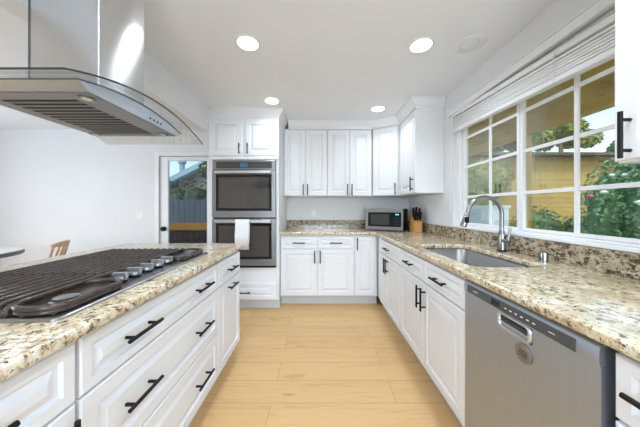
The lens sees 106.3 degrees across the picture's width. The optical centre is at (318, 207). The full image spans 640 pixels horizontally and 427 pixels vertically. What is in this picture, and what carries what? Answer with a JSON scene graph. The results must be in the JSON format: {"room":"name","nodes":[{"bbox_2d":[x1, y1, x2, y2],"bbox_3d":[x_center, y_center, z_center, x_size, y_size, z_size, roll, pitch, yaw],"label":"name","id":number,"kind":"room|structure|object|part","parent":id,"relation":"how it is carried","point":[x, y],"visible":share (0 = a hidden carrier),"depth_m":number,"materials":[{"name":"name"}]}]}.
{"room":"kitchen","nodes":[
{"label":"kitchen","id":0,"kind":"room"},
{"bbox_2d":[0,0,207,131],"bbox_3d":[-1.355,-1.037,-0.044,0.110,0.286,5.712,0,0,0],"label":"wall header","id":1,"kind":"structure","parent":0,"point":[160,84],"depth_m":2.07,"materials":[{"name":"paint"}]},
{"bbox_2d":[0,129,408,266],"bbox_3d":[-1.867,0.020,3.660,6.665,2.400,0.120,0,0,0],"label":"wall","id":2,"kind":"structure","parent":0,"point":[84,189],"depth_m":3.60,"materials":[{"name":"paint"}]},
{"bbox_2d":[136,212,143,218],"bbox_3d":[-2.680,0.112,3.595,0.115,0.115,0.008,0,0,0],"label":"light switch","id":3,"kind":"object","parent":2,"relation":"attached to","point":[139,215],"visible":1,"depth_m":3.59,"materials":[{"name":"white plastic"}]},
{"bbox_2d":[155,152,208,242],"bbox_3d":[-1.982,0.190,3.591,0.945,2.060,0.018,0,0,0],"label":"door frame","id":4,"kind":"structure","parent":2,"relation":"attached to","point":[157,154],"depth_m":3.58,"materials":[{"name":"white wood"}]},
{"bbox_2d":[160,157,208,242],"bbox_3d":[-1.980,0.218,3.599,0.816,1.983,0.103,0,0,0],"label":"door","id":5,"kind":"structure","parent":2,"relation":"in","point":[164,161],"depth_m":3.61,"materials":[{"name":"white wood"}]},
{"bbox_2d":[284,129,326,196],"bbox_3d":[-0.183,-0.624,3.414,0.591,0.922,0.367,0,0,0],"label":"upper cabinet","id":6,"kind":"object","parent":2,"relation":"attached to","point":[305,151],"visible":1,"depth_m":3.27,"materials":[{"name":"white wood"}]},
{"bbox_3d":[-0.332,-0.617,3.280,0.289,0.896,0.020,0,0,0],"label":"door","id":7,"kind":"part","parent":6,"relation":"part of","materials":[{"name":"white wood"}]},
{"bbox_3d":[-0.035,-0.617,3.280,0.289,0.896,0.020,0,0,0],"label":"door","id":8,"kind":"part","parent":6,"relation":"part of","materials":[{"name":"white wood"}]},
{"bbox_2d":[312,209,315,216],"bbox_3d":[-0.075,0.075,3.595,0.072,0.115,0.008,0,0,0],"label":"wall outlet","id":9,"kind":"object","parent":2,"relation":"attached to","point":[313,210],"visible":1,"depth_m":3.59,"materials":[{"name":"white plastic"}]},
{"bbox_2d":[327,130,371,196],"bbox_3d":[0.418,-0.624,3.414,0.608,0.922,0.367,0,0,0],"label":"upper cabinet","id":10,"kind":"object","parent":2,"relation":"attached to","point":[349,152],"visible":0.99,"depth_m":3.27,"materials":[{"name":"white wood"}]},
{"bbox_3d":[0.266,-0.617,3.280,0.296,0.896,0.020,0,0,0],"label":"door","id":11,"kind":"part","parent":10,"relation":"part of","materials":[{"name":"white wood"}]},
{"bbox_3d":[0.567,-0.617,3.280,0.294,0.896,0.020,0,0,0],"label":"door","id":12,"kind":"part","parent":10,"relation":"part of","materials":[{"name":"white wood"}]},
{"bbox_2d":[288,96,446,129],"bbox_3d":[0.539,-1.125,3.054,1.913,0.107,0.576,0,0,26],"label":"crown molding","id":13,"kind":"structure","parent":2,"relation":"attached to","point":[414,102],"depth_m":3.21,"materials":[{"name":"white wood"}]},
{"bbox_2d":[0,0,555,128],"bbox_3d":[-1.927,-1.240,0.350,6.785,0.120,6.740,0,0,0],"label":"ceiling","id":14,"kind":"structure","parent":0,"point":[322,59],"depth_m":1.78,"materials":[{"name":"paint"}]},
{"bbox_2d":[0,0,202,144],"bbox_3d":[-1.033,-0.787,1.100,0.606,0.781,0.825,0,0,0],"label":"range hood","id":15,"kind":"object","parent":14,"relation":"attached to","point":[85,68],"visible":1,"depth_m":0.97,"materials":[{"name":"silver metal"}]},
{"bbox_2d":[76,95,95,101],"bbox_3d":[-0.858,-0.403,0.885,0.052,0.004,0.052,0,0,0],"label":"hood light","id":16,"kind":"object","parent":15,"relation":"on","point":[84,98],"depth_m":0.88,"materials":[{"name":"white plastic"}]},
{"bbox_3d":[-1.033,-0.406,1.100,0.442,0.003,0.513,0,0,0],"label":"underside plate","id":17,"kind":"part","parent":15,"relation":"part of","materials":[{"name":"metal"}]},
{"bbox_2d":[235,34,260,51],"bbox_3d":[-0.508,-1.175,1.716,0.176,0.008,0.176,0,0,0],"label":"recessed light","id":18,"kind":"object","parent":14,"relation":"in","point":[246,42],"visible":1,"depth_m":1.70,"materials":[{"name":"white plastic"}]},
{"bbox_2d":[264,97,279,103],"bbox_3d":[-0.516,-1.175,2.634,0.176,0.008,0.176,0,0,0],"label":"recessed light","id":19,"kind":"object","parent":14,"relation":"in","point":[270,100],"visible":1,"depth_m":2.62,"materials":[{"name":"white plastic"}]},
{"bbox_2d":[370,105,385,111],"bbox_3d":[0.700,-1.175,2.846,0.176,0.008,0.176,0,0,0],"label":"recessed light","id":20,"kind":"object","parent":14,"relation":"in","point":[378,108],"visible":1,"depth_m":2.83,"materials":[{"name":"white plastic"}]},
{"bbox_2d":[408,36,433,52],"bbox_3d":[0.738,-1.175,1.737,0.176,0.008,0.176,0,0,0],"label":"recessed light","id":21,"kind":"object","parent":14,"relation":"in","point":[422,44],"visible":1,"depth_m":1.72,"materials":[{"name":"white plastic"}]},
{"bbox_2d":[454,34,486,53],"bbox_3d":[1.086,-1.174,1.727,0.206,0.010,0.206,0,0,0],"label":"ceiling speaker","id":22,"kind":"object","parent":14,"relation":"attached to","point":[471,43],"visible":1,"depth_m":1.71,"materials":[{"name":"white plastic"}]},
{"bbox_2d":[460,39,479,49],"bbox_3d":[1.086,-1.174,1.727,0.119,0.010,0.119,0,0,0],"label":"grille","id":23,"kind":"object","parent":22,"relation":"attached to","point":[467,44],"depth_m":1.72,"materials":[{"name":"white plastic"}]},
{"bbox_2d":[189,296,460,426],"bbox_3d":[-1.927,1.270,0.350,6.785,0.100,6.740,0,0,0],"label":"floor","id":24,"kind":"structure","parent":0,"point":[290,365],"depth_m":1.73,"materials":[{"name":"brown wood"}]},
{"bbox_2d":[0,246,24,257],"bbox_3d":[-3.760,0.843,2.420,1.004,0.754,1.004,0,0,0],"label":"dining table","id":25,"kind":"object","parent":24,"relation":"on","point":[5,251],"visible":1,"depth_m":2.63,"materials":[{"name":"white"}]},
{"bbox_2d":[0,341,80,426],"bbox_3d":[-1.093,0.778,0.415,0.960,0.884,0.471,0,0,0],"label":"base cabinet","id":26,"kind":"object","parent":24,"relation":"on","point":[42,394],"visible":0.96,"depth_m":0.57,"materials":[{"name":"paint"}]},
{"bbox_3d":[-0.634,0.442,0.415,0.041,0.013,0.155,0,0,0],"label":"handle","id":27,"kind":"part","parent":26,"relation":"part of","materials":[{"name":"black metal"}]},
{"bbox_3d":[-0.663,0.809,0.415,0.020,0.562,0.462,0,0,0],"label":"door","id":28,"kind":"part","parent":26,"relation":"part of","materials":[{"name":"white wood"}]},
{"bbox_3d":[-0.634,0.625,0.616,0.041,0.155,0.013,0,0,0],"label":"handle","id":29,"kind":"part","parent":26,"relation":"part of","materials":[{"name":"black metal"}]},
{"bbox_2d":[48,240,69,257],"bbox_3d":[-2.886,0.781,2.410,0.512,0.882,0.426,0,0,-28],"label":"dining chair","id":30,"kind":"object","parent":24,"relation":"on","point":[64,244],"visible":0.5,"depth_m":2.45,"materials":[{"name":"brown wood"}]},
{"bbox_3d":[-2.685,0.370,2.518,0.055,0.060,0.380,0,0,-28],"label":"rail","id":31,"kind":"part","parent":30,"relation":"part of","materials":[{"name":"brown wood"}]},
{"bbox_2d":[72,263,217,426],"bbox_3d":[-1.093,0.778,1.106,0.960,0.884,0.906,0,0,0],"label":"base cabinet","id":32,"kind":"object","parent":24,"relation":"on","point":[155,364],"visible":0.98,"depth_m":0.95,"materials":[{"name":"paint"}]},
{"bbox_2d":[0,243,243,382],"bbox_3d":[-1.121,0.318,1.080,1.049,0.035,1.960,0,0,0],"label":"countertop","id":33,"kind":"structure","parent":32,"relation":"on","point":[22,345],"depth_m":0.68,"materials":[{"name":"stone"}]},
{"bbox_2d":[0,248,207,322],"bbox_3d":[-1.006,0.277,1.097,0.595,0.046,0.965,0,0,-3],"label":"gas cooktop","id":34,"kind":"object","parent":33,"relation":"in","point":[53,291],"visible":1,"depth_m":0.89,"materials":[{"name":"metal"}]},
{"bbox_3d":[-0.763,0.272,0.725,0.075,0.013,0.075,0,0,-3],"label":"burner","id":35,"kind":"part","parent":34,"relation":"part of","materials":[{"name":"metal"}]},
{"bbox_3d":[-0.786,0.287,1.023,0.048,0.009,0.048,0,0,-3],"label":"knob","id":36,"kind":"part","parent":34,"relation":"part of","materials":[{"name":"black metal"}]},
{"bbox_3d":[-0.797,0.272,1.491,0.075,0.013,0.075,0,0,-3],"label":"burner","id":37,"kind":"part","parent":34,"relation":"part of","materials":[{"name":"metal"}]},
{"bbox_3d":[-0.634,0.666,0.868,0.041,0.013,0.165,0,0,0],"label":"handle","id":38,"kind":"part","parent":32,"relation":"part of","materials":[{"name":"black metal"}]},
{"bbox_3d":[-0.634,0.439,0.868,0.041,0.013,0.165,0,0,0],"label":"handle","id":39,"kind":"part","parent":32,"relation":"part of","materials":[{"name":"black metal"}]},
{"bbox_3d":[-0.663,0.951,1.107,0.020,0.278,0.898,0,0,0],"label":"drawer","id":40,"kind":"part","parent":32,"relation":"part of","materials":[{"name":"white wood"}]},
{"bbox_3d":[-0.634,0.951,1.334,0.041,0.013,0.165,0,0,0],"label":"handle","id":41,"kind":"part","parent":32,"relation":"part of","materials":[{"name":"black metal"}]},
{"bbox_3d":[-0.634,0.666,1.334,0.041,0.013,0.165,0,0,0],"label":"handle","id":42,"kind":"part","parent":32,"relation":"part of","materials":[{"name":"black metal"}]},
{"bbox_3d":[-0.634,0.439,1.334,0.041,0.013,0.165,0,0,0],"label":"handle","id":43,"kind":"part","parent":32,"relation":"part of","materials":[{"name":"black metal"}]},
{"bbox_2d":[207,251,239,394],"bbox_3d":[-1.093,0.778,1.774,0.960,0.884,0.427,0,0,0],"label":"base cabinet","id":44,"kind":"object","parent":24,"relation":"on","point":[228,288],"visible":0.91,"depth_m":1.74,"materials":[{"name":"paint"}]},
{"bbox_3d":[-0.663,0.439,1.773,0.020,0.162,0.418,0,0,0],"label":"drawer","id":45,"kind":"part","parent":44,"relation":"part of","materials":[{"name":"white wood"}]},
{"bbox_3d":[-0.663,0.809,1.773,0.020,0.562,0.418,0,0,0],"label":"door","id":46,"kind":"part","parent":44,"relation":"part of","materials":[{"name":"white wood"}]},
{"bbox_2d":[209,119,286,307],"bbox_3d":[-0.901,0.065,3.208,0.838,2.310,0.776,0,0,0],"label":"tall cabinet","id":47,"kind":"object","parent":24,"relation":"on","point":[229,139],"visible":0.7,"depth_m":2.87,"materials":[{"name":"paint"}]},
{"bbox_3d":[-1.106,-0.841,2.870,0.372,0.429,0.020,0,0,0],"label":"door","id":48,"kind":"part","parent":47,"relation":"part of","materials":[{"name":"white wood"}]},
{"bbox_2d":[212,160,275,267],"bbox_3d":[-0.890,0.071,3.112,0.751,1.282,0.652,0,0,0],"label":"double oven","id":49,"kind":"object","parent":47,"relation":"in","point":[241,189],"visible":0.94,"depth_m":2.84,"materials":[{"name":"metal"}]},
{"bbox_2d":[235,219,249,249],"bbox_3d":[-0.893,0.307,2.791,0.168,0.349,0.040,0,0,0],"label":"dish towel","id":50,"kind":"object","parent":49,"relation":"hanging from","point":[242,226],"visible":0.86,"depth_m":2.77,"materials":[{"name":"white fabric"}]},
{"bbox_3d":[-0.890,-0.510,2.860,0.751,0.111,0.024,0,0,0],"label":"control panel","id":51,"kind":"part","parent":49,"relation":"part of","materials":[{"name":"metal"}]},
{"bbox_3d":[-0.890,-0.511,2.846,0.661,0.078,0.002,0,0,0],"label":"control glass","id":52,"kind":"part","parent":49,"relation":"part of","materials":[{"name":"black glass"}]},
{"bbox_3d":[-0.901,-0.594,2.869,0.834,0.028,0.022,0,0,0],"label":"ledge molding","id":53,"kind":"part","parent":47,"relation":"part of","materials":[{"name":"white wood"}]},
{"bbox_2d":[208,108,287,128],"bbox_3d":[-0.901,-1.125,3.207,0.964,0.107,0.779,0,0,0],"label":"crown molding","id":54,"kind":"structure","parent":47,"relation":"attached to","point":[213,113],"depth_m":2.86,"materials":[{"name":"white wood"}]},
{"bbox_3d":[-0.900,0.992,2.870,0.784,0.193,0.020,0,0,0],"label":"drawer","id":55,"kind":"part","parent":47,"relation":"part of","materials":[{"name":"white wood"}]},
{"bbox_3d":[-0.691,-0.841,2.870,0.366,0.429,0.020,0,0,0],"label":"door","id":56,"kind":"part","parent":47,"relation":"part of","materials":[{"name":"white wood"}]},
{"bbox_2d":[281,235,353,303],"bbox_3d":[-0.019,0.778,3.273,0.922,0.884,0.646,0,0,0],"label":"base cabinet","id":57,"kind":"object","parent":24,"relation":"on","point":[315,269],"visible":0.98,"depth_m":2.99,"materials":[{"name":"paint"}]},
{"bbox_3d":[-0.248,0.432,3.000,0.452,0.149,0.020,0,0,0],"label":"drawer","id":58,"kind":"part","parent":57,"relation":"part of","materials":[{"name":"white wood"}]},
{"bbox_3d":[-0.248,0.803,3.000,0.452,0.573,0.020,0,0,0],"label":"door","id":59,"kind":"part","parent":57,"relation":"part of","materials":[{"name":"white wood"}]},
{"bbox_3d":[0.210,0.432,3.000,0.452,0.149,0.020,0,0,0],"label":"drawer","id":60,"kind":"part","parent":57,"relation":"part of","materials":[{"name":"white wood"}]},
{"bbox_3d":[0.210,0.803,3.000,0.452,0.573,0.020,0,0,0],"label":"door","id":61,"kind":"part","parent":57,"relation":"part of","materials":[{"name":"white wood"}]},
{"bbox_2d":[280,220,639,361],"bbox_3d":[0.430,0.258,1.808,1.823,0.155,3.577,0,0,0],"label":"countertop","id":62,"kind":"structure","parent":57,"relation":"on","point":[593,292],"depth_m":1.07,"materials":[{"name":"stone"}]},
{"bbox_2d":[365,209,407,230],"bbox_3d":[0.929,0.154,3.286,0.490,0.290,0.352,0,0,30],"label":"microwave","id":63,"kind":"object","parent":62,"relation":"on","point":[375,219],"visible":1,"depth_m":3.13,"materials":[{"name":"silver metal"}]},
{"bbox_2d":[409,214,421,231],"bbox_3d":[1.218,0.188,3.022,0.101,0.221,0.155,0,0,0],"label":"knife block","id":64,"kind":"object","parent":62,"relation":"on","point":[414,226],"visible":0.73,"depth_m":2.96,"materials":[{"name":"brown wood"}]},
{"bbox_2d":[427,249,525,266],"bbox_3d":[0.989,0.433,1.600,0.417,0.192,0.774,0,0,0],"label":"sink","id":65,"kind":"object","parent":62,"relation":"in","point":[467,257],"visible":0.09,"depth_m":1.83,"materials":[{"name":"metal"}]},
{"bbox_2d":[460,195,511,251],"bbox_3d":[1.141,0.106,1.645,0.317,0.386,0.101,0,0,0],"label":"faucet","id":66,"kind":"object","parent":62,"relation":"on","point":[501,238],"visible":1,"depth_m":1.65,"materials":[{"name":"silver metal"}]},
{"bbox_3d":[1.152,0.029,1.665,0.260,0.231,0.026,0,0,0],"label":"spout","id":67,"kind":"part","parent":66,"relation":"part of","materials":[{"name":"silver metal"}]},
{"bbox_3d":[1.270,0.186,1.620,0.034,0.107,0.050,0,0,0],"label":"lever handle","id":68,"kind":"part","parent":66,"relation":"part of","materials":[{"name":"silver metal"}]},
{"bbox_2d":[538,251,548,261],"bbox_3d":[1.258,0.272,1.345,0.048,0.054,0.048,0,0,0],"label":"air gap cap","id":69,"kind":"object","parent":62,"relation":"on","point":[542,256],"visible":1,"depth_m":1.33,"materials":[{"name":"silver metal"}]},
{"bbox_2d":[354,235,377,303],"bbox_3d":[0.589,0.778,3.273,0.291,0.884,0.646,0,0,0],"label":"base cabinet","id":70,"kind":"object","parent":24,"relation":"on","point":[365,246],"visible":0.92,"depth_m":2.99,"materials":[{"name":"paint"}]},
{"bbox_2d":[378,237,407,343],"bbox_3d":[1.009,0.778,2.558,0.661,0.884,0.860,0,0,0],"label":"base cabinet","id":71,"kind":"object","parent":24,"relation":"on","point":[389,265],"visible":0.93,"depth_m":2.45,"materials":[{"name":"paint"}]},
{"bbox_3d":[0.728,0.803,2.680,0.020,0.573,0.319,0,0,0],"label":"door","id":72,"kind":"part","parent":71,"relation":"part of","materials":[{"name":"white wood"}]},
{"bbox_3d":[0.699,0.610,2.489,0.041,0.155,0.013,0,0,0],"label":"handle","id":73,"kind":"part","parent":71,"relation":"part of","materials":[{"name":"black metal"}]},
{"bbox_3d":[0.728,0.432,2.486,0.020,0.149,0.708,0,0,0],"label":"drawer","id":74,"kind":"part","parent":71,"relation":"part of","materials":[{"name":"white wood"}]},
{"bbox_3d":[0.728,0.803,2.325,0.020,0.573,0.385,0,0,0],"label":"door","id":75,"kind":"part","parent":71,"relation":"part of","materials":[{"name":"white wood"}]},
{"bbox_2d":[400,248,470,426],"bbox_3d":[1.009,0.778,1.653,0.661,0.884,0.947,0,0,0],"label":"base cabinet","id":76,"kind":"object","parent":24,"relation":"on","point":[432,296],"visible":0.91,"depth_m":1.47,"materials":[{"name":"paint"}]},
{"bbox_3d":[0.728,0.432,1.890,0.020,0.149,0.464,0,0,0],"label":"drawer","id":77,"kind":"part","parent":76,"relation":"part of","materials":[{"name":"white wood"}]},
{"bbox_3d":[0.728,0.803,1.890,0.020,0.573,0.464,0,0,0],"label":"door","id":78,"kind":"part","parent":76,"relation":"part of","materials":[{"name":"white wood"}]},
{"bbox_3d":[0.699,0.620,1.689,0.041,0.155,0.013,0,0,0],"label":"handle","id":79,"kind":"part","parent":76,"relation":"part of","materials":[{"name":"black metal"}]},
{"bbox_3d":[0.699,0.620,1.621,0.041,0.155,0.013,0,0,0],"label":"handle","id":80,"kind":"part","parent":76,"relation":"part of","materials":[{"name":"black metal"}]},
{"bbox_3d":[1.038,0.448,1.653,0.601,0.223,0.947,0,0,0],"label":"frame","id":81,"kind":"part","parent":76,"relation":"part of","materials":[{"name":"white wood"}]},
{"bbox_3d":[0.699,0.433,1.417,0.041,0.013,0.155,0,0,0],"label":"handle","id":82,"kind":"part","parent":76,"relation":"part of","materials":[{"name":"black metal"}]},
{"bbox_3d":[0.728,0.803,1.419,0.020,0.573,0.467,0,0,0],"label":"door","id":83,"kind":"part","parent":76,"relation":"part of","materials":[{"name":"white wood"}]},
{"bbox_3d":[0.728,0.432,1.419,0.020,0.149,0.467,0,0,0],"label":"drawer","id":84,"kind":"part","parent":76,"relation":"part of","materials":[{"name":"white wood"}]},
{"bbox_2d":[464,279,619,426],"bbox_3d":[1.011,0.782,0.889,0.612,0.876,0.566,0,0,0],"label":"dishwasher","id":85,"kind":"object","parent":24,"relation":"on","point":[524,367],"visible":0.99,"depth_m":0.81,"materials":[{"name":"silver metal"}]},
{"bbox_3d":[0.737,0.374,0.890,0.056,0.060,0.564,0,0,0],"label":"control panel","id":86,"kind":"part","parent":85,"relation":"part of","materials":[{"name":"metal"}]},
{"bbox_2d":[616,353,639,426],"bbox_3d":[1.009,0.778,0.304,0.661,0.884,0.568,0,0,0],"label":"base cabinet","id":87,"kind":"object","parent":24,"relation":"on","point":[627,368],"visible":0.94,"depth_m":0.56,"materials":[{"name":"paint"}]},
{"bbox_3d":[0.728,0.803,0.304,0.020,0.573,0.560,0,0,0],"label":"door","id":88,"kind":"part","parent":87,"relation":"part of","materials":[{"name":"white wood"}]},
{"bbox_3d":[0.699,0.423,0.443,0.041,0.013,0.200,0,0,0],"label":"handle","id":89,"kind":"part","parent":87,"relation":"part of","materials":[{"name":"black metal"}]},
{"bbox_2d":[409,0,638,266],"bbox_3d":[1.405,0.020,0.350,0.120,2.400,6.500,0,0,0],"label":"wall","id":90,"kind":"structure","parent":0,"point":[435,208],"depth_m":1.99,"materials":[{"name":"paint"}]},
{"bbox_2d":[370,125,421,196],"bbox_3d":[1.033,-0.624,3.335,0.616,0.922,0.523,0,0,0],"label":"upper cabinet","id":91,"kind":"object","parent":90,"relation":"attached to","point":[385,141],"visible":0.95,"depth_m":3.18,"materials":[{"name":"white wood"}]},
{"bbox_3d":[0.880,-0.617,3.188,0.331,0.896,0.020,0,0,31],"label":"door","id":92,"kind":"part","parent":91,"relation":"part of","materials":[{"name":"white wood"}]},
{"bbox_2d":[400,108,443,194],"bbox_3d":[1.169,-0.624,2.828,0.346,0.922,0.495,0,0,0],"label":"upper cabinet","id":93,"kind":"object","parent":90,"relation":"attached to","point":[422,131],"visible":1,"depth_m":2.58,"materials":[{"name":"white wood"}]},
{"bbox_3d":[1.046,-0.617,2.825,0.020,0.896,0.484,0,0,0],"label":"door","id":94,"kind":"part","parent":93,"relation":"part of","materials":[{"name":"white wood"}]},
{"bbox_3d":[1.017,-0.263,2.642,0.041,0.155,0.013,0,0,0],"label":"handle","id":95,"kind":"part","parent":93,"relation":"part of","materials":[{"name":"black metal"}]},
{"bbox_2d":[446,0,614,117],"bbox_3d":[1.327,-0.955,1.657,0.035,0.065,1.635,0,0,0],"label":"trim","id":96,"kind":"structure","parent":90,"relation":"attached to","point":[596,8],"depth_m":1.41,"materials":[{"name":"white wood"}]},
{"bbox_2d":[451,225,639,253],"bbox_3d":[1.349,0.178,1.643,0.049,0.021,1.531,0,0,0],"label":"window sill","id":97,"kind":"structure","parent":90,"relation":"attached to","point":[632,249],"depth_m":1.28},
{"bbox_2d":[456,7,639,246],"bbox_3d":[1.415,-0.373,1.643,0.080,1.126,1.535,0,0,0],"label":"window","id":98,"kind":"structure","parent":90,"relation":"in","point":[462,137],"depth_m":1.56,"materials":[{"name":"white plastic"}]},
{"bbox_3d":[1.408,-0.379,2.006,0.022,1.072,0.665,0,0,0],"label":"sash","id":99,"kind":"part","parent":98,"relation":"part of","materials":[{"name":"white wood"}]},
{"bbox_2d":[450,13,614,212],"bbox_3d":[1.343,-0.440,1.644,0.060,0.986,1.528,0,0,0],"label":"window blind","id":100,"kind":"object","parent":98,"relation":"attached to","point":[594,47],"visible":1,"depth_m":1.39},
{"bbox_3d":[1.349,-0.733,1.642,0.048,0.034,1.511,0,2,0],"label":"rail","id":101,"kind":"part","parent":100,"relation":"part of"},
{"bbox_3d":[1.325,-0.791,1.357,0.008,0.166,0.005,0,2,0],"label":"lift cord","id":102,"kind":"part","parent":100,"relation":"part of","materials":[{"name":"white fabric"}]},
{"bbox_3d":[1.411,-0.379,1.302,0.022,1.072,0.740,0,0,0],"label":"sash","id":103,"kind":"part","parent":98,"relation":"part of","materials":[{"name":"white wood"}]},
{"bbox_2d":[615,0,639,162],"bbox_3d":[1.169,-0.665,0.446,0.346,1.017,0.800,0,0,0],"label":"upper cabinet","id":104,"kind":"object","parent":90,"relation":"attached to","point":[627,12],"visible":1,"depth_m":0.80,"materials":[{"name":"white wood"}]},
{"bbox_3d":[1.017,-0.243,0.799,0.041,0.155,0.013,0,0,0],"label":"handle","id":105,"kind":"part","parent":104,"relation":"part of","materials":[{"name":"black metal"}]},
{"label":"outside","id":106,"kind":"structure","parent":0,"visible":0},
{"bbox_3d":[1.000,1.350,6.000,30.000,0.140,24.000,0,0,0],"label":"ground","id":107,"kind":"structure","parent":106,"visible":0},
{"bbox_2d":[170,200,206,222],"bbox_3d":[-3.590,0.515,6.424,4.821,1.470,0.072,0,0,0],"label":"fence","id":108,"kind":"object","parent":107,"relation":"on","point":[181,211],"visible":0.06,"depth_m":6.39,"materials":[{"name":"grey wood"}]},
{"bbox_2d":[170,223,206,242],"bbox_3d":[-2.954,0.802,5.235,3.892,0.955,0.170,0,0,0],"label":"deck railing","id":109,"kind":"object","parent":107,"relation":"on","point":[179,232],"visible":0.09,"depth_m":5.19,"materials":[{"name":"brown wood"}]},
{"bbox_3d":[-3.000,0.403,5.190,3.800,0.155,0.080,0,0,0],"label":"rail","id":110,"kind":"part","parent":109,"relation":"part of","materials":[{"name":"orange wood"}]},
{"bbox_2d":[170,178,206,199],"bbox_3d":[-4.098,0.203,7.291,5.355,2.319,0.911,0,0,0],"label":"hedge","id":111,"kind":"object","parent":107,"relation":"on","point":[192,192],"visible":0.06,"depth_m":7.14,"materials":[{"name":"green plant"}]},
{"bbox_2d":[170,161,206,191],"bbox_3d":[-6.600,-0.965,14.150,4.000,4.490,3.300,0,0,0],"label":"neighbor house","id":112,"kind":"structure","parent":107,"relation":"on","point":[184,174],"depth_m":12.78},
{"bbox_2d":[178,161,185,177],"bbox_3d":[-7.300,-2.070,12.800,0.400,0.900,0.400,0,0,0],"label":"vent","id":113,"kind":"object","parent":112,"relation":"attached to","point":[181,163],"depth_m":12.70,"materials":[{"name":"white metal"}]},
{"bbox_2d":[197,161,206,178],"bbox_3d":[-4.072,-0.432,9.647,1.730,3.435,1.535,0,0,0],"label":"tree","id":114,"kind":"object","parent":107,"relation":"on","point":[202,171],"visible":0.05,"depth_m":9.04,"materials":[{"name":"green plant"}]},
{"bbox_2d":[469,205,510,225],"bbox_3d":[3.895,0.610,5.750,1.230,1.340,0.220,0,0,0],"label":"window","id":115,"kind":"structure","parent":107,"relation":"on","point":[479,214],"depth_m":5.67,"materials":[{"name":"white"}]},
{"bbox_2d":[468,158,514,204],"bbox_3d":[4.530,-0.034,6.794,1.990,2.792,0.971,0,0,0],"label":"shrub","id":116,"kind":"object","parent":107,"relation":"on","point":[478,176],"visible":0.39,"depth_m":6.59,"materials":[{"name":"green plant"}]},
{"bbox_2d":[484,132,540,151],"bbox_3d":[8.293,-1.160,10.133,2.218,4.888,2.242,0,0,0],"label":"tree","id":117,"kind":"object","parent":107,"relation":"on","point":[512,146],"visible":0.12,"depth_m":10.21,"materials":[{"name":"green plant"}]},
{"bbox_2d":[468,58,614,228],"bbox_3d":[2.740,-0.290,2.700,2.520,3.140,7.400,0,0,0],"label":"patio cover","id":118,"kind":"object","parent":107,"relation":"on","point":[596,96],"visible":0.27,"depth_m":3.85,"materials":[{"name":"brown wood"}]},
{"bbox_3d":[3.680,0.000,4.250,0.100,2.560,0.100,0,0,0],"label":"post","id":119,"kind":"part","parent":118,"relation":"part of","materials":[{"name":"wood"}]},
{"bbox_2d":[468,152,614,226],"bbox_3d":[5.225,-0.230,7.850,8.650,3.020,1.300,0,0,0],"label":"garden shed","id":120,"kind":"object","parent":107,"relation":"on","point":[550,170],"visible":0.06,"depth_m":7.59,"materials":[{"name":"yellow wood"}]},
{"bbox_2d":[509,205,588,233],"bbox_3d":[5.806,0.689,5.916,1.927,1.551,1.131,0,0,18],"label":"shrub","id":121,"kind":"object","parent":107,"relation":"on","point":[546,221],"visible":0.27,"depth_m":5.72,"materials":[{"name":"green plant"}]},
{"bbox_2d":[532,118,604,151],"bbox_3d":[10.758,-1.337,10.728,2.314,5.241,2.143,0,0,0],"label":"tree","id":122,"kind":"object","parent":107,"relation":"on","point":[565,130],"visible":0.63,"depth_m":10.37,"materials":[{"name":"green plant"}]},
{"bbox_2d":[580,158,639,238],"bbox_3d":[5.662,0.167,2.579,1.572,2.592,4.725,0,0,0],"label":"hedge","id":123,"kind":"object","parent":107,"relation":"on","point":[610,212],"visible":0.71,"depth_m":4.27,"materials":[{"name":"green plant"}]},
{"bbox_2d":[605,140,636,170],"bbox_3d":[13.588,-0.897,10.163,3.197,4.362,1.963,0,0,-43],"label":"tree","id":124,"kind":"object","parent":107,"relation":"on","point":[612,148],"visible":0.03,"depth_m":10.03,"materials":[{"name":"green plant"}]}
]}

